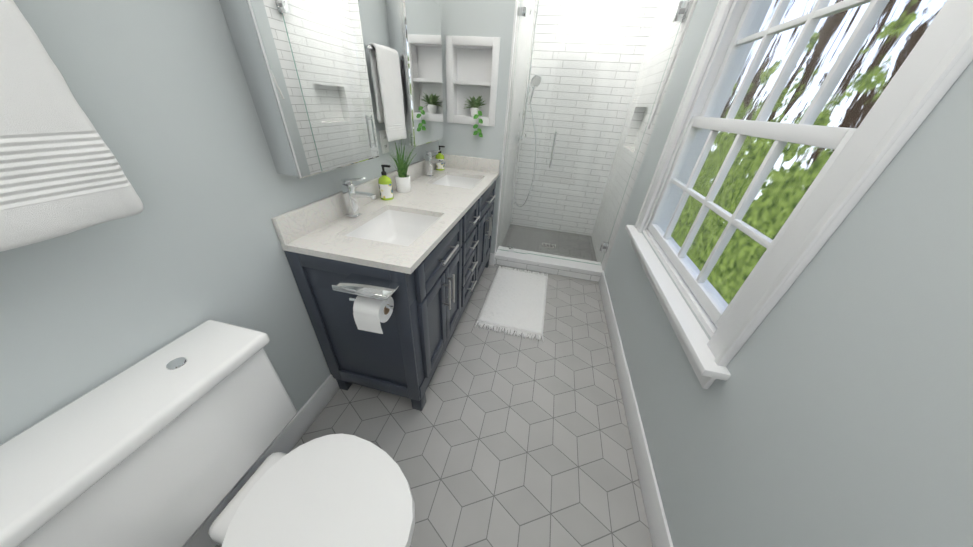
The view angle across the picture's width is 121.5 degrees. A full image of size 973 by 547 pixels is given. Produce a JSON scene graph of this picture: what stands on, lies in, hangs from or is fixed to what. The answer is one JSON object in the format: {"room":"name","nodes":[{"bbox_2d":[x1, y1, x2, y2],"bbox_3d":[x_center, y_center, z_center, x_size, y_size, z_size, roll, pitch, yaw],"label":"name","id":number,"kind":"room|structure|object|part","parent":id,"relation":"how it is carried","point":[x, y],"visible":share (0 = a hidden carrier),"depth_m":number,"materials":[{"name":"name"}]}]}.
{"room":"bathroom","nodes":[
{"label":"bathroom","id":0,"kind":"room"},
{"bbox_2d":[0,0,438,444],"bbox_3d":[-0.665,-0.744,1.411,0.140,2.440,4.228,10,33,9],"label":"wall","id":1,"kind":"structure","parent":0,"point":[160,91],"depth_m":0.68,"materials":[{"name":"grey paint"}]},
{"bbox_2d":[0,0,142,251],"bbox_3d":[-0.723,-0.308,0.305,0.256,0.603,0.682,10,33,9],"label":"towel","id":2,"kind":"object","parent":1,"relation":"attached to","point":[61,172],"visible":1,"depth_m":0.45,"materials":[{"name":"white fabric"}]},
{"bbox_2d":[183,374,339,546],"bbox_3d":[-0.959,0.902,0.938,0.014,0.135,1.292,10,33,9],"label":"baseboard","id":3,"kind":"structure","parent":1,"relation":"attached to","point":[289,436],"depth_m":1.20,"materials":[{"name":"white wood"}]},
{"bbox_2d":[219,0,378,178],"bbox_3d":[-0.609,-0.769,0.949,0.108,0.740,0.490,10,33,9],"label":"upper cabinet","id":4,"kind":"object","parent":1,"relation":"attached to","point":[304,66],"visible":1,"depth_m":0.91,"materials":[{"name":"silver metal"}]},
{"bbox_2d":[271,154,442,245],"bbox_3d":[-0.573,-0.557,1.652,0.020,0.102,1.595,10,33,9],"label":"backsplash","id":5,"kind":"structure","parent":1,"relation":"attached to","point":[290,225],"depth_m":1.21,"materials":[{"name":"white stone"}]},
{"bbox_2d":[379,130,388,153],"bbox_3d":[-0.570,-0.736,1.525,0.009,0.116,0.072,10,33,9],"label":"electrical outlet plate","id":6,"kind":"object","parent":1,"relation":"attached to","point":[383,139],"visible":0.96,"depth_m":1.51,"materials":[{"name":"white plastic"}]},
{"bbox_2d":[364,43,406,141],"bbox_3d":[-0.522,-0.911,1.400,0.082,0.411,0.279,10,33,9],"label":"towel","id":7,"kind":"object","parent":1,"relation":"attached to","point":[386,75],"visible":1,"depth_m":1.37,"materials":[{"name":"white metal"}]},
{"bbox_2d":[385,0,443,146],"bbox_3d":[-0.409,-1.213,1.672,0.108,0.740,0.490,10,33,9],"label":"upper cabinet","id":8,"kind":"object","parent":1,"relation":"attached to","point":[414,32],"visible":0.96,"depth_m":1.57,"materials":[{"name":"silver metal"}]},
{"bbox_2d":[215,264,652,546],"bbox_3d":[0.090,0.458,1.941,1.851,0.060,4.228,10,33,9],"label":"floor","id":9,"kind":"structure","parent":0,"point":[502,439],"depth_m":1.34,"materials":[{"name":"tile"}]},
{"bbox_2d":[0,320,414,546],"bbox_3d":[-0.558,0.649,0.772,0.742,0.790,0.487,10,33,9],"label":"toilet","id":10,"kind":"object","parent":9,"relation":"on","point":[168,445],"visible":1,"depth_m":0.68,"materials":[{"name":"white ceramic"}]},
{"bbox_2d":[282,170,498,410],"bbox_3d":[-0.357,-0.053,1.833,0.552,0.863,1.695,10,33,9],"label":"bathroom vanity","id":11,"kind":"object","parent":9,"relation":"on","point":[386,288],"depth_m":1.26,"materials":[{"name":"grey paint"}]},
{"bbox_2d":[280,166,450,253],"bbox_3d":[-0.527,-0.495,1.678,0.123,0.026,1.595,10,33,9],"label":"countertop","id":12,"kind":"structure","parent":11,"relation":"on","point":[312,241],"depth_m":1.25,"materials":[{"name":"white stone"}]},
{"bbox_2d":[340,177,376,217],"bbox_3d":[-0.573,-0.343,1.236,0.154,0.184,0.051,10,33,9],"label":"faucet","id":13,"kind":"object","parent":12,"relation":"on","point":[350,195],"depth_m":1.22,"materials":[{"name":"silver metal"}]},
{"bbox_2d":[378,165,393,199],"bbox_3d":[-0.549,-0.497,1.484,0.077,0.180,0.070,10,33,9],"label":"soap bottle","id":14,"kind":"object","parent":12,"relation":"on","point":[385,186],"visible":1,"depth_m":1.47,"materials":[{"name":"green plastic"}]},
{"bbox_2d":[385,142,416,192],"bbox_3d":[-0.481,-0.630,1.585,0.235,0.305,0.248,10,33,9],"label":"grass plant","id":15,"kind":"object","parent":12,"relation":"on","point":[402,180],"visible":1,"depth_m":1.60,"materials":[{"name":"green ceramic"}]},
{"bbox_2d":[425,150,446,176],"bbox_3d":[-0.368,-0.796,1.974,0.154,0.184,0.051,10,33,9],"label":"faucet","id":16,"kind":"object","parent":12,"relation":"on","point":[429,162],"depth_m":1.96,"materials":[{"name":"silver metal"}]},
{"bbox_2d":[435,145,444,170],"bbox_3d":[-0.368,-0.922,2.174,0.077,0.180,0.070,10,33,9],"label":"soap bottle","id":17,"kind":"object","parent":12,"relation":"on","point":[440,166],"visible":0.94,"depth_m":2.16,"materials":[{"name":"green plastic"}]},
{"bbox_2d":[475,266,547,341],"bbox_3d":[0.260,0.190,2.303,0.495,0.022,0.925,10,33,9],"label":"rug","id":18,"kind":"object","parent":9,"relation":"on","point":[515,300],"visible":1,"depth_m":2.20,"materials":[{"name":"white fabric"}]},
{"bbox_2d":[494,246,602,281],"bbox_3d":[0.601,-0.100,2.717,1.024,0.112,0.207,10,33,9],"label":"shower curb","id":19,"kind":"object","parent":9,"relation":"on","point":[537,262],"depth_m":2.65,"materials":[{"name":"white"}]},
{"bbox_2d":[501,224,596,261],"bbox_3d":[0.716,-0.331,3.158,1.024,0.044,0.838,10,33,9],"label":"shower floor","id":20,"kind":"structure","parent":9,"relation":"on","point":[560,249],"depth_m":3.18,"materials":[{"name":"tile"}]},
{"bbox_3d":[0.708,-0.317,3.097,0.150,0.004,0.100,10,33,9],"label":"shower drain grate","id":21,"kind":"part","parent":20,"relation":"part of","materials":[{"name":"silver metal"}]},
{"bbox_2d":[435,0,535,262],"bbox_3d":[0.018,-1.459,2.615,0.547,2.440,1.189,10,33,9],"label":"wall","id":22,"kind":"structure","parent":0,"point":[486,18],"depth_m":2.11,"materials":[{"name":"grey paint"}]},
{"bbox_2d":[443,154,498,173],"bbox_3d":[-0.139,-0.914,2.263,0.501,0.102,0.020,10,33,9],"label":"backsplash","id":23,"kind":"structure","parent":22,"relation":"attached to","point":[457,162],"depth_m":2.25,"materials":[{"name":"white stone"}]},
{"bbox_2d":[446,35,499,126],"bbox_3d":[-0.098,-1.402,2.017,0.382,0.522,0.111,10,33,9],"label":"wall shelf","id":24,"kind":"object","parent":22,"relation":"attached to","point":[472,64],"visible":1,"depth_m":2.00,"materials":[{"name":"white"}]},
{"bbox_2d":[464,96,485,136],"bbox_3d":[-0.100,-1.213,2.100,0.195,0.273,0.138,10,33,9],"label":"potted plant","id":25,"kind":"object","parent":24,"relation":"on","point":[475,111],"visible":0.98,"depth_m":2.07,"materials":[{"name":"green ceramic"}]},
{"bbox_2d":[513,0,541,206],"bbox_3d":[0.602,-1.469,2.557,0.602,1.815,0.350,10,33,9],"label":"shower","id":26,"kind":"object","parent":22,"relation":"attached to","point":[537,80],"depth_m":2.49,"materials":[{"name":"silver metal"}]},
{"bbox_2d":[498,0,691,264],"bbox_3d":[0.672,-1.018,2.160,1.023,2.037,0.095,10,33,9],"label":"glass","id":27,"kind":"object","parent":22,"relation":"on","point":[681,11],"visible":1,"depth_m":2.03,"materials":[{"name":"clear glass"}]},
{"bbox_2d":[511,0,659,235],"bbox_3d":[0.969,-1.578,2.911,1.164,2.440,0.140,10,33,9],"label":"wall","id":28,"kind":"structure","parent":0,"point":[599,24],"depth_m":2.75,"materials":[{"name":"tile"}]},
{"bbox_2d":[591,0,972,546],"bbox_3d":[0.981,-0.412,1.075,0.140,2.440,4.088,10,33,9],"label":"wall","id":29,"kind":"structure","parent":0,"point":[835,409],"depth_m":0.56,"materials":[{"name":"grey paint"}]},
{"bbox_2d":[598,271,672,546],"bbox_3d":[0.734,0.774,1.333,0.014,0.135,2.914,10,33,9],"label":"baseboard","id":30,"kind":"structure","parent":29,"relation":"attached to","point":[656,518],"depth_m":1.29,"materials":[{"name":"white wood"}]},
{"bbox_2d":[648,0,697,128],"bbox_3d":[0.899,-0.893,0.908,0.090,0.825,1.581,10,33,9],"label":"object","id":31,"kind":"object","parent":29,"relation":"attached to","point":[674,57],"visible":1,"depth_m":1.50,"materials":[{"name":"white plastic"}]},
{"bbox_2d":[625,0,972,388],"bbox_3d":[0.952,-0.532,0.995,0.212,1.485,1.240,10,33,9],"label":"window","id":32,"kind":"structure","parent":29,"relation":"in","point":[937,62],"depth_m":0.86,"materials":[{"name":"white wood"}]},
{"bbox_3d":[0.930,-0.296,1.146,0.034,0.609,0.956,10,33,9],"label":"window lower sash","id":33,"kind":"part","parent":32,"relation":"part of","materials":[{"name":"white wood"}]},
{"bbox_3d":[1.000,-0.782,0.827,0.034,0.656,0.956,10,33,9],"label":"window upper sash","id":34,"kind":"part","parent":32,"relation":"part of","materials":[{"name":"white wood"}]},
{"label":"outside","id":35,"kind":"structure","parent":0,"visible":0},
{"bbox_2d":[671,0,946,304],"bbox_3d":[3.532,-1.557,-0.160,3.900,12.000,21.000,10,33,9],"label":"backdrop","id":36,"kind":"structure","parent":35,"point":[880,53],"depth_m":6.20,"materials":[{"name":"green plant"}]}
]}

